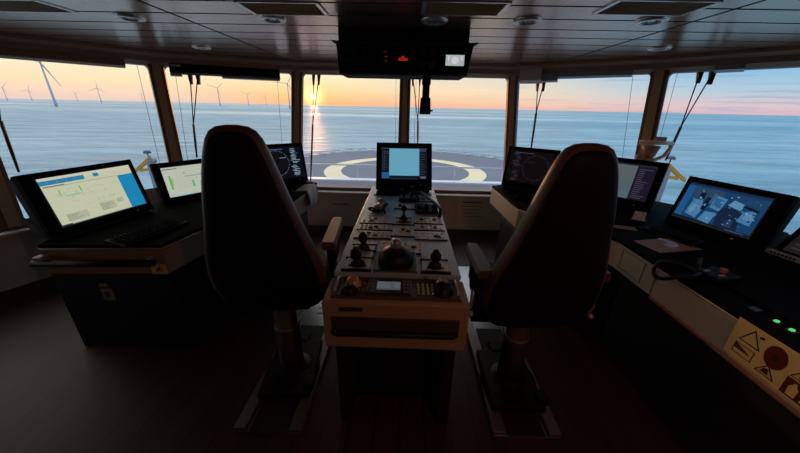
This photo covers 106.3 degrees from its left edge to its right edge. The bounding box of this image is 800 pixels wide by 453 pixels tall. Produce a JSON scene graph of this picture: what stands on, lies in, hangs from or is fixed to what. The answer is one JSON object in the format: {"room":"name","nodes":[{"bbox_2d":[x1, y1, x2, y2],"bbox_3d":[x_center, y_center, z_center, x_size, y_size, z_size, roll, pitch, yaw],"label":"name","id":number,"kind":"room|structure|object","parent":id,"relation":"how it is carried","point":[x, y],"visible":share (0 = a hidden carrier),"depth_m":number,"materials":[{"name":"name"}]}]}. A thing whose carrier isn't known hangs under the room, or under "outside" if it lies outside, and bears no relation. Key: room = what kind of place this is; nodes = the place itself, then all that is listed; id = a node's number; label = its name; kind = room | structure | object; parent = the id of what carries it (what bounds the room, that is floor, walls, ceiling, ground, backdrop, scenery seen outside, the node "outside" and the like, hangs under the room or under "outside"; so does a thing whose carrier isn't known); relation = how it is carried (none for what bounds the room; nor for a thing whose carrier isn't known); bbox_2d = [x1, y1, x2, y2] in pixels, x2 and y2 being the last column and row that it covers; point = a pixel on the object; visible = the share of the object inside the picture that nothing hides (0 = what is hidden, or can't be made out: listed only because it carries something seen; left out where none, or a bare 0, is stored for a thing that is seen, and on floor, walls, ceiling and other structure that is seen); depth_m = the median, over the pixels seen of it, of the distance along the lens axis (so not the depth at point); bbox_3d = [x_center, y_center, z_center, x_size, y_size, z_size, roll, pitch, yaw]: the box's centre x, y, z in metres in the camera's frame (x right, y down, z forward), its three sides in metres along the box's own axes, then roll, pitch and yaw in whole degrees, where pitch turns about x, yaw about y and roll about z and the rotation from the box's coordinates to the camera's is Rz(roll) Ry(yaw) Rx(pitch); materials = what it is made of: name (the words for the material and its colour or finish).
{"room":"control cabin","nodes":[
{"label":"control cabin","id":0,"kind":"room"},
{"bbox_2d":[0,232,51,291],"bbox_3d":[-3.701,0.798,1.551,4.304,0.520,6.203,2,22,1],"label":"wall","id":1,"kind":"structure","parent":0,"point":[16,251],"depth_m":2.81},
{"bbox_2d":[0,157,26,228],"bbox_3d":[-3.732,-0.792,2.660,0.622,1.614,0.592,2,22,1],"label":"post","id":2,"kind":"object","parent":1,"relation":"attached to","point":[11,215],"visible":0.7,"depth_m":2.69,"materials":[{"name":"brown paint"}]},
{"bbox_2d":[0,226,30,237],"bbox_3d":[-3.692,0.545,1.448,4.414,0.028,6.308,2,22,1],"label":"window ledge","id":3,"kind":"object","parent":1,"relation":"on","point":[19,230],"visible":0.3,"depth_m":2.70,"materials":[{"name":"paint"}]},
{"bbox_2d":[0,65,168,218],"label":"window","id":4,"kind":"structure","parent":1,"relation":"in","point":[146,66],"depth_m":3.58,"materials":[{"name":"brown paint"}]},
{"bbox_2d":[0,47,159,162],"bbox_3d":[-3.291,-1.069,3.252,1.136,1.488,0.978,2,22,1],"label":"roller blind","id":5,"kind":"object","parent":4,"relation":"attached to","point":[7,53],"visible":0.69,"depth_m":3.01,"materials":[{"name":"black fabric"}]},
{"bbox_2d":[148,62,182,161],"bbox_3d":[-2.808,-1.168,3.652,0.538,1.614,0.718,2,22,1],"label":"post","id":6,"kind":"object","parent":1,"relation":"attached to","point":[158,79],"visible":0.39,"depth_m":3.58,"materials":[{"name":"brown paint"}]},
{"bbox_2d":[318,189,490,197],"bbox_3d":[0.022,-0.477,4.218,2.980,0.028,0.250,2,22,1],"label":"window ledge","id":7,"kind":"object","parent":1,"relation":"attached to","point":[320,191],"visible":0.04,"depth_m":4.12,"materials":[{"name":"paint"}]},
{"bbox_2d":[301,74,400,190],"bbox_3d":[-0.695,-1.334,4.189,1.500,1.571,0.599,2,22,1],"label":"window","id":8,"kind":"structure","parent":7,"relation":"on","point":[302,75],"depth_m":4.18,"materials":[{"name":"brown paint"}]},
{"bbox_2d":[310,75,320,181],"bbox_3d":[-1.206,-1.397,4.272,0.129,1.452,0.526,2,22,1],"label":"windshield wiper","id":9,"kind":"object","parent":8,"relation":"attached to","point":[313,76],"depth_m":4.26,"materials":[{"name":"black metal"}]},
{"bbox_2d":[408,78,508,193],"bbox_3d":[0.794,-1.292,4.165,1.480,1.571,0.599,2,22,1],"label":"window","id":10,"kind":"structure","parent":7,"relation":"on","point":[507,79],"depth_m":4.16,"materials":[{"name":"brown paint"}]},
{"bbox_2d":[412,79,420,142],"bbox_3d":[0.218,-1.659,4.235,0.142,0.910,0.338,2,22,1],"label":"windshield wiper","id":11,"kind":"object","parent":10,"relation":"attached to","point":[412,79],"depth_m":4.23,"materials":[{"name":"black metal"}]},
{"bbox_2d":[0,225,684,452],"bbox_3d":[-0.113,1.262,1.393,12.000,0.080,6.650,2,22,1],"label":"floor","id":12,"kind":"structure","parent":0,"point":[59,393],"depth_m":1.81,"materials":[{"name":"brown wood"}]},
{"bbox_2d":[29,181,317,348],"bbox_3d":[-1.706,0.188,2.680,1.634,0.900,1.964,2,22,1],"label":"console","id":13,"kind":"object","parent":12,"relation":"on","point":[158,291],"visible":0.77,"depth_m":2.02,"materials":[{"name":"beige paint"}]},
{"bbox_2d":[9,159,153,239],"bbox_3d":[-1.990,-0.198,1.911,0.238,0.374,0.575,6,22,12],"label":"monitor","id":14,"kind":"object","parent":13,"relation":"on","point":[60,204],"visible":1,"depth_m":1.81,"materials":[{"name":"black"}]},
{"bbox_2d":[98,283,107,286],"bbox_3d":[-1.945,0.385,1.968,0.055,0.022,0.012,2,22,1],"label":"switch plate","id":15,"kind":"object","parent":13,"relation":"attached to","point":[99,284],"depth_m":1.96,"materials":[{"name":"brown"}]},
{"bbox_2d":[100,288,115,299],"bbox_3d":[-1.936,0.451,1.993,0.075,0.085,0.012,2,22,1],"label":"switch plate","id":16,"kind":"object","parent":13,"relation":"attached to","point":[106,293],"depth_m":1.99,"materials":[{"name":"brown"}]},
{"bbox_2d":[104,217,188,247],"bbox_3d":[-1.532,0.021,1.837,0.150,0.039,0.400,6,22,12],"label":"keyboard","id":17,"kind":"object","parent":13,"relation":"on","point":[128,238],"visible":1,"depth_m":1.79,"materials":[{"name":"black plastic"}]},
{"bbox_2d":[149,159,201,205],"bbox_3d":[-1.764,-0.384,2.475,0.208,0.324,0.425,16,26,32],"label":"monitor","id":18,"kind":"object","parent":13,"relation":"on","point":[177,182],"visible":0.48,"depth_m":2.37,"materials":[{"name":"black"}]},
{"bbox_2d":[266,143,307,184],"bbox_3d":[-1.189,-0.623,2.994,0.458,0.395,0.200,-14,26,-34],"label":"monitor","id":19,"kind":"object","parent":13,"relation":"on","point":[289,159],"visible":0.67,"depth_m":2.99,"materials":[{"name":"black plastic"}]},
{"bbox_2d":[287,187,294,193],"bbox_3d":[-1.088,-0.313,2.704,0.240,0.038,0.100,-14,26,-34],"label":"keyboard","id":20,"kind":"object","parent":13,"relation":"on","point":[290,190],"visible":0.1,"depth_m":2.73,"materials":[{"name":"black plastic"}]},
{"bbox_2d":[295,184,316,205],"bbox_3d":[-0.908,-0.300,2.946,0.132,0.176,0.290,2,22,1],"label":"paper","id":21,"kind":"object","parent":13,"relation":"on","point":[310,188],"visible":1,"depth_m":2.94,"materials":[{"name":"white paper"}]},
{"bbox_2d":[234,301,330,434],"bbox_3d":[-0.686,0.750,2.486,0.370,0.041,1.890,2,22,1],"label":"track","id":22,"kind":"object","parent":12,"relation":"on","point":[289,416],"visible":0.47,"depth_m":1.72,"materials":[{"name":"metal"}]},
{"bbox_2d":[201,125,342,399],"bbox_3d":[-0.681,0.210,1.709,0.668,1.528,0.705,0,22,-4],"label":"chair","id":23,"kind":"object","parent":22,"relation":"on","point":[260,254],"visible":0.92,"depth_m":1.37,"materials":[{"name":"brown leather"}]},
{"bbox_2d":[322,186,469,423],"bbox_3d":[-0.002,0.318,2.262,0.635,1.035,1.933,2,22,1],"label":"console","id":24,"kind":"object","parent":12,"relation":"on","point":[396,306],"visible":0.93,"depth_m":1.48,"materials":[{"name":"beige paint"}]},
{"bbox_2d":[368,207,385,212],"bbox_3d":[-0.173,-0.132,2.283,0.143,0.030,0.103,2,22,1],"label":"coiled cable","id":25,"kind":"object","parent":24,"relation":"on","point":[373,209],"visible":0.9,"depth_m":2.25,"materials":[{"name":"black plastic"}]},
{"bbox_2d":[372,198,387,211],"bbox_3d":[-0.157,-0.174,2.368,0.085,0.055,0.220,5,22,8],"label":"handset","id":26,"kind":"object","parent":24,"relation":"on","point":[381,204],"visible":0.91,"depth_m":2.37,"materials":[{"name":"black plastic"}]},
{"bbox_2d":[376,189,408,195],"bbox_3d":[-0.067,-0.312,2.741,0.300,0.038,0.090,2,22,1],"label":"keyboard","id":27,"kind":"object","parent":24,"relation":"on","point":[396,192],"visible":0.94,"depth_m":2.72,"materials":[{"name":"black plastic"}]},
{"bbox_2d":[376,142,431,191],"bbox_3d":[0.038,-0.575,2.877,0.525,0.428,0.294,1,22,-1],"label":"monitor","id":28,"kind":"object","parent":24,"relation":"on","point":[398,165],"visible":0.99,"depth_m":2.82,"materials":[{"name":"black plastic"}]},
{"bbox_2d":[399,185,420,201],"bbox_3d":[0.084,-0.286,2.552,0.179,0.136,0.123,2,22,1],"label":"desk microphone","id":29,"kind":"object","parent":24,"relation":"on","point":[402,198],"visible":1,"depth_m":2.52,"materials":[{"name":"black plastic"}]},
{"bbox_2d":[414,203,437,213],"bbox_3d":[0.202,-0.144,2.305,0.170,0.060,0.140,1,22,-2],"label":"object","id":30,"kind":"object","parent":24,"relation":"on","point":[425,208],"visible":0.95,"depth_m":2.28,"materials":[{"name":"black plastic"}]},
{"bbox_2d":[413,191,442,216],"bbox_3d":[0.209,-0.195,2.428,0.223,0.063,0.559,2,22,1],"label":"cable","id":31,"kind":"object","parent":24,"relation":"on","point":[429,198],"visible":0.87,"depth_m":2.40,"materials":[{"name":"black rubber"}]},
{"bbox_2d":[458,266,561,439],"bbox_3d":[0.708,0.784,2.477,0.370,0.041,1.860,2,22,1],"label":"track","id":32,"kind":"object","parent":12,"relation":"on","point":[502,424],"visible":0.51,"depth_m":1.72,"materials":[{"name":"metal"}]},
{"bbox_2d":[466,143,618,412],"bbox_3d":[0.697,0.275,1.665,0.668,1.494,0.705,1,22,0],"label":"chair","id":33,"kind":"object","parent":32,"relation":"on","point":[552,272],"visible":0.97,"depth_m":1.34,"materials":[{"name":"brown leather"}]},
{"bbox_2d":[490,185,799,452],"bbox_3d":[1.841,0.571,1.898,1.849,0.911,3.599,2,22,1],"label":"console","id":34,"kind":"object","parent":12,"relation":"on","point":[668,338],"visible":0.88,"depth_m":1.56,"materials":[{"name":"beige paint"}]},
{"bbox_2d":[501,146,560,193],"bbox_3d":[1.274,-0.556,2.936,0.460,0.414,0.200,16,26,33],"label":"monitor","id":35,"kind":"object","parent":34,"relation":"on","point":[526,168],"visible":0.8,"depth_m":2.90,"materials":[{"name":"black plastic"}]},
{"bbox_2d":[614,225,637,230],"bbox_3d":[1.569,0.008,2.091,0.130,0.002,0.070,9,23,19],"label":"paper sheet","id":36,"kind":"object","parent":34,"relation":"on","point":[615,226],"visible":0.86,"depth_m":2.09,"materials":[{"name":"paper"}]},
{"bbox_2d":[630,211,646,223],"bbox_3d":[1.759,-0.070,2.206,0.090,0.071,0.060,19,28,38],"label":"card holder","id":37,"kind":"object","parent":34,"relation":"on","point":[638,216],"visible":1,"depth_m":2.20,"materials":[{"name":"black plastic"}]},
{"bbox_2d":[617,157,669,212],"bbox_3d":[1.915,-0.382,2.572,0.198,0.396,0.510,-15,27,-36],"label":"monitor","id":38,"kind":"object","parent":34,"relation":"on","point":[640,181],"visible":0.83,"depth_m":2.44,"materials":[{"name":"black plastic"}]},
{"bbox_2d":[635,238,701,252],"bbox_3d":[1.627,0.113,1.830,0.300,0.002,0.170,-3,22,-10],"label":"paper sheet","id":39,"kind":"object","parent":34,"relation":"on","point":[657,245],"visible":0.79,"depth_m":1.81,"materials":[{"name":"paper"}]},
{"bbox_2d":[658,238,677,247],"bbox_3d":[1.655,0.104,1.849,0.090,0.003,0.145,14,25,29],"label":"card","id":40,"kind":"object","parent":39,"relation":"on","point":[671,244],"visible":1,"depth_m":1.83,"materials":[{"name":"white paper"}]},
{"bbox_2d":[643,224,704,246],"bbox_3d":[1.771,0.049,1.951,0.110,0.038,0.300,-4,22,-12],"label":"keyboard","id":41,"kind":"object","parent":34,"relation":"on","point":[678,236],"visible":1,"depth_m":1.91,"materials":[{"name":"black plastic"}]},
{"bbox_2d":[651,257,714,280],"bbox_3d":[1.479,0.232,1.557,0.336,0.066,0.216,2,22,1],"label":"coiled cable","id":42,"kind":"object","parent":34,"relation":"on","point":[697,273],"visible":0.97,"depth_m":1.54,"materials":[{"name":"black plastic"}]},
{"bbox_2d":[696,267,740,282],"bbox_3d":[1.568,0.230,1.480,0.140,0.042,0.100,-2,22,-8],"label":"box","id":43,"kind":"object","parent":34,"relation":"on","point":[715,274],"visible":0.95,"depth_m":1.46,"materials":[{"name":"black plastic"}]},
{"bbox_2d":[665,176,799,252],"bbox_3d":[2.147,-0.105,1.960,0.238,0.346,0.533,-4,22,-13],"label":"monitor","id":44,"kind":"object","parent":34,"relation":"on","point":[753,219],"visible":0.99,"depth_m":1.87,"materials":[{"name":"black plastic"}]},
{"bbox_2d":[723,317,799,407],"bbox_3d":[1.352,0.555,0.937,0.005,0.166,0.635,2,22,1],"label":"sheet","id":45,"kind":"object","parent":34,"relation":"attached to","point":[774,362],"visible":1,"depth_m":1.11,"materials":[{"name":"yellow paper"}]},
{"bbox_2d":[764,227,799,263],"bbox_3d":[2.289,0.118,1.536,0.248,0.251,0.440,-3,22,-10],"label":"panel","id":46,"kind":"object","parent":34,"relation":"on","point":[789,249],"visible":1,"depth_m":1.69,"materials":[{"name":"black metal"}]},
{"bbox_2d":[0,0,799,64],"bbox_3d":[-0.010,-0.963,0.802,13.635,0.096,7.454,2,22,1],"label":"ceiling","id":47,"kind":"structure","parent":0,"point":[568,31],"depth_m":2.25,"materials":[{"name":"grey metal"}]},
{"bbox_2d":[0,0,78,12],"bbox_3d":[-2.451,-1.399,1.901,0.582,0.008,0.262,2,22,1],"label":"ceiling vent","id":48,"kind":"object","parent":47,"relation":"in","point":[36,6],"visible":1,"depth_m":1.92,"materials":[{"name":"beige"}]},
{"bbox_2d":[112,13,146,21],"bbox_3d":[-1.895,-1.464,2.107,0.184,0.017,0.184,2,22,1],"label":"recessed light","id":49,"kind":"object","parent":47,"relation":"in","point":[122,16],"visible":1,"depth_m":2.09,"materials":[{"name":"silver"}]},
{"bbox_2d":[0,32,296,73],"bbox_3d":[-3.888,-1.076,1.208,4.930,0.148,6.598,2,22,1],"label":"beam","id":50,"kind":"structure","parent":47,"relation":"attached to","point":[132,56],"depth_m":3.42,"materials":[{"name":"brown paint"}]},
{"bbox_2d":[0,112,19,171],"bbox_3d":[-3.736,-1.069,2.820,0.297,1.044,0.377,2,22,1],"label":"windshield wiper","id":51,"kind":"object","parent":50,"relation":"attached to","point":[2,126],"depth_m":2.81,"materials":[{"name":"black metal"}]},
{"bbox_2d":[192,45,211,49],"bbox_3d":[-2.106,-1.899,3.189,0.184,0.017,0.184,2,22,1],"label":"recessed light","id":52,"kind":"object","parent":47,"relation":"in","point":[193,46],"visible":1,"depth_m":3.14,"materials":[{"name":"silver metal"}]},
{"bbox_2d":[258,15,286,23],"bbox_3d":[-0.877,-1.424,2.063,0.184,0.017,0.184,2,22,1],"label":"recessed light","id":53,"kind":"object","parent":47,"relation":"in","point":[275,19],"visible":0.98,"depth_m":2.04,"materials":[{"name":"silver metal"}]},
{"bbox_2d":[233,0,328,15],"bbox_3d":[-0.713,-1.339,1.845,0.492,0.008,0.262,2,22,1],"label":"ceiling vent","id":54,"kind":"object","parent":47,"relation":"in","point":[287,8],"visible":1,"depth_m":1.82,"materials":[{"name":"beige"}]},
{"bbox_2d":[331,28,478,79],"bbox_3d":[0.038,-1.383,2.425,1.130,0.322,0.352,2,22,1],"label":"console","id":55,"kind":"object","parent":47,"relation":"hanging from","point":[367,53],"visible":1,"depth_m":2.29,"materials":[{"name":"black plastic"}]},
{"bbox_2d":[398,56,407,60],"bbox_3d":[0.023,-1.279,2.283,0.072,0.031,0.012,2,22,1],"label":"lamp","id":56,"kind":"object","parent":55,"relation":"attached to","point":[400,58],"depth_m":2.28,"materials":[{"name":"red plastic"}]},
{"bbox_2d":[419,77,432,113],"bbox_3d":[0.219,-1.067,2.455,0.111,0.280,0.059,2,22,1],"label":"handset","id":57,"kind":"object","parent":55,"relation":"hanging from","point":[425,102],"visible":1,"depth_m":2.44,"materials":[{"name":"black plastic"}]},
{"bbox_2d":[448,56,462,63],"bbox_3d":[0.418,-1.261,2.276,0.112,0.053,0.002,2,22,1],"label":"screen","id":58,"kind":"object","parent":55,"relation":"attached to","point":[451,59],"depth_m":2.28,"materials":[{"name":"white"}]},
{"bbox_2d":[295,60,514,78],"bbox_3d":[0.067,-2.140,4.097,3.020,0.148,0.240,2,22,1],"label":"beam","id":59,"kind":"structure","parent":47,"relation":"attached to","point":[496,71],"depth_m":4.03,"materials":[{"name":"brown paint"}]},
{"bbox_2d":[421,16,447,25],"bbox_3d":[0.232,-1.385,2.026,0.184,0.017,0.184,2,22,1],"label":"recessed light","id":60,"kind":"object","parent":47,"relation":"in","point":[432,20],"visible":1,"depth_m":2.00,"materials":[{"name":"silver metal"}]},
{"bbox_2d":[421,0,511,15],"bbox_3d":[0.375,-1.286,1.772,0.492,0.008,0.262,2,22,1],"label":"ceiling vent","id":61,"kind":"object","parent":47,"relation":"in","point":[429,7],"visible":1,"depth_m":1.75,"materials":[{"name":"beige"}]},
{"bbox_2d":[513,16,542,25],"bbox_3d":[0.841,-1.353,1.979,0.184,0.017,0.184,2,22,1],"label":"recessed light","id":62,"kind":"object","parent":47,"relation":"in","point":[527,20],"visible":1,"depth_m":1.96,"materials":[{"name":"silver metal"}]},
{"bbox_2d":[634,16,669,25],"bbox_3d":[1.609,-1.313,1.920,0.184,0.017,0.184,2,22,1],"label":"recessed light","id":63,"kind":"object","parent":47,"relation":"in","point":[654,20],"visible":0.98,"depth_m":1.90,"materials":[{"name":"silver metal"}]},
{"bbox_2d":[513,46,799,77],"bbox_3d":[3.854,-0.821,0.992,4.974,0.148,6.787,2,22,1],"label":"beam","id":64,"kind":"structure","parent":47,"relation":"attached to","point":[780,57],"depth_m":3.06,"materials":[{"name":"brown paint"}]},
{"bbox_2d":[530,83,545,147],"bbox_3d":[1.847,-1.494,4.052,0.142,0.917,0.345,2,22,1],"label":"windshield wiper","id":65,"kind":"object","parent":64,"relation":"attached to","point":[543,84],"depth_m":4.02,"materials":[{"name":"black metal"}]},
{"bbox_2d":[665,72,715,160],"bbox_3d":[3.031,-1.185,3.184,0.344,0.926,0.299,2,22,1],"label":"windshield wiper","id":66,"kind":"object","parent":64,"relation":"attached to","point":[699,75],"depth_m":3.13,"materials":[{"name":"black metal"}]},
{"bbox_2d":[655,64,745,156],"bbox_3d":[2.984,-1.142,3.142,0.560,1.000,0.392,2,22,1],"label":"roller blind","id":67,"kind":"object","parent":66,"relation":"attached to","point":[727,68],"visible":0.74,"depth_m":2.88,"materials":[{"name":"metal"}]},
{"bbox_2d":[592,0,722,15],"bbox_3d":[1.423,-1.230,1.689,0.542,0.008,0.262,2,22,1],"label":"ceiling vent","id":68,"kind":"object","parent":47,"relation":"in","point":[618,7],"visible":1,"depth_m":1.67,"materials":[{"name":"beige"}]},
{"bbox_2d":[647,46,671,50],"bbox_3d":[2.372,-1.625,2.744,0.184,0.017,0.184,2,22,1],"label":"recessed light","id":69,"kind":"object","parent":47,"relation":"in","point":[658,48],"visible":1,"depth_m":2.71,"materials":[{"name":"silver metal"}]},
{"bbox_2d":[304,148,503,181],"bbox_3d":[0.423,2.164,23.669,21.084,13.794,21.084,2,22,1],"label":"helideck","id":70,"kind":"object","parent":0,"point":[443,158],"visible":0.21,"depth_m":22.53,"materials":[{"name":"grey paint"}]},
{"bbox_2d":[307,194,501,229],"bbox_3d":[0.017,-0.232,4.344,2.980,0.520,0.077,2,22,1],"label":"wall","id":71,"kind":"structure","parent":0,"point":[457,212],"depth_m":4.32,"materials":[{"name":"metal"}]},
{"bbox_2d":[163,66,292,157],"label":"window","id":72,"kind":"structure","parent":71,"relation":"in","point":[164,67],"depth_m":4.12,"materials":[{"name":"brown paint"}]},
{"bbox_2d":[188,75,200,157],"bbox_3d":[-2.629,-1.429,3.826,0.147,1.018,0.450,2,22,1],"label":"windshield wiper","id":73,"kind":"object","parent":72,"relation":"attached to","point":[190,77],"depth_m":3.80,"materials":[{"name":"black metal"}]},
{"bbox_2d":[169,63,281,159],"bbox_3d":[-2.188,-1.315,3.867,1.248,1.534,1.028,2,22,1],"label":"roller blind","id":74,"kind":"object","parent":72,"relation":"attached to","point":[176,69],"visible":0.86,"depth_m":3.80,"materials":[{"name":"black fabric"}]},
{"bbox_2d":[292,71,300,142],"bbox_3d":[-1.446,-1.355,4.200,0.138,1.606,0.699,2,22,1],"label":"post","id":75,"kind":"object","parent":71,"relation":"attached to","point":[296,108],"visible":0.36,"depth_m":4.12,"materials":[{"name":"brown paint"}]},
{"bbox_2d":[400,79,408,142],"bbox_3d":[0.055,-1.312,4.172,0.110,1.601,0.684,2,22,1],"label":"post","id":76,"kind":"object","parent":71,"relation":"attached to","point":[404,110],"visible":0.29,"depth_m":4.09,"materials":[{"name":"brown paint"}]},
{"bbox_3d":[3.586,1.043,1.336,4.323,0.520,6.395,2,22,1],"label":"wall","id":77,"kind":"structure","parent":0,"visible":0},
{"bbox_2d":[505,75,516,164],"bbox_3d":[1.536,-1.271,4.153,0.150,1.608,0.704,2,22,1],"label":"post","id":78,"kind":"object","parent":77,"relation":"attached to","point":[512,85],"visible":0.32,"depth_m":4.07,"materials":[{"name":"brown paint"}]},
{"bbox_2d":[514,73,650,145],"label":"window","id":79,"kind":"structure","parent":77,"relation":"in","point":[649,74],"depth_m":4.09,"materials":[{"name":"brown paint"}]},
{"bbox_2d":[519,68,632,157],"bbox_3d":[2.082,-1.147,3.688,1.086,1.541,1.300,2,22,1],"label":"roller blind","id":80,"kind":"object","parent":79,"relation":"attached to","point":[528,75],"visible":0.82,"depth_m":3.74,"materials":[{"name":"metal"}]},
{"bbox_2d":[635,69,667,158],"bbox_3d":[2.711,-0.907,3.304,0.462,1.622,0.778,2,22,1],"label":"post","id":81,"kind":"object","parent":77,"relation":"attached to","point":[658,79],"visible":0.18,"depth_m":3.23,"materials":[{"name":"brown paint"}]},
{"bbox_2d":[634,137,673,161],"bbox_3d":[2.700,-0.822,3.207,0.362,0.265,0.186,2,22,1],"label":"handle","id":82,"kind":"object","parent":81,"relation":"attached to","point":[649,148],"visible":0.78,"depth_m":3.17,"materials":[{"name":"metal"}]},
{"bbox_2d":[655,72,673,136],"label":"window","id":83,"kind":"structure","parent":77,"relation":"in","point":[669,73],"depth_m":3.22,"materials":[{"name":"brown paint"}]},
{"label":"outside","id":84,"kind":"structure","parent":0,"visible":0},
{"bbox_3d":[0.075,1.310,6.923,13.000,0.150,2.100,2,22,1],"label":"deck","id":85,"kind":"object","parent":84,"visible":0},
{"bbox_2d":[135,150,156,187],"bbox_3d":[-5.232,-0.255,6.501,0.523,2.746,0.135,2,22,1],"label":"davit","id":86,"kind":"object","parent":85,"relation":"on","point":[149,160],"visible":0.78,"depth_m":6.08,"materials":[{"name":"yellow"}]},
{"bbox_2d":[308,177,501,190],"bbox_3d":[0.056,0.083,6.705,5.500,2.270,0.200,2,22,1],"label":"bulwark","id":87,"kind":"object","parent":85,"relation":"on","point":[321,181],"visible":0.02,"depth_m":6.27,"materials":[{"name":"white paint"}]},
{"bbox_2d":[305,163,502,180],"bbox_3d":[0.083,-1.132,6.222,5.400,0.266,0.032,2,22,1],"label":"guard rail","id":88,"kind":"object","parent":87,"relation":"on","point":[357,165],"visible":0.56,"depth_m":6.18,"materials":[{"name":"metal"}]},
{"bbox_2d":[655,156,685,201],"bbox_3d":[5.000,0.006,5.893,0.523,2.746,0.135,2,22,1],"label":"davit","id":89,"kind":"object","parent":85,"relation":"on","point":[671,168],"visible":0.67,"depth_m":5.50,"materials":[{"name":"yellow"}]},
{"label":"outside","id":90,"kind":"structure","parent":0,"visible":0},
{"bbox_2d":[0,98,799,234],"bbox_3d":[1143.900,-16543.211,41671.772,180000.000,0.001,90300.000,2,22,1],"label":"sea","id":91,"kind":"structure","parent":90,"point":[762,152],"depth_m":215.88,"materials":[{"name":"liquid"}]},
{"bbox_2d":[37,61,61,106],"bbox_3d":[-946.557,-398.505,784.690,18.000,157.008,99.960,20,28,39],"label":"wind turbine","id":92,"kind":"object","parent":91,"relation":"on","point":[41,64],"visible":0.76,"depth_m":799.93,"materials":[{"name":"white metal"}]},
{"bbox_2d":[275,77,290,108],"bbox_3d":[-532.390,-630.456,1385.116,95.212,160.709,18.000,-6,23,-18],"label":"wind turbine","id":93,"kind":"object","parent":91,"relation":"on","point":[290,77],"visible":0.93,"depth_m":1390.29,"materials":[{"name":"white metal"}]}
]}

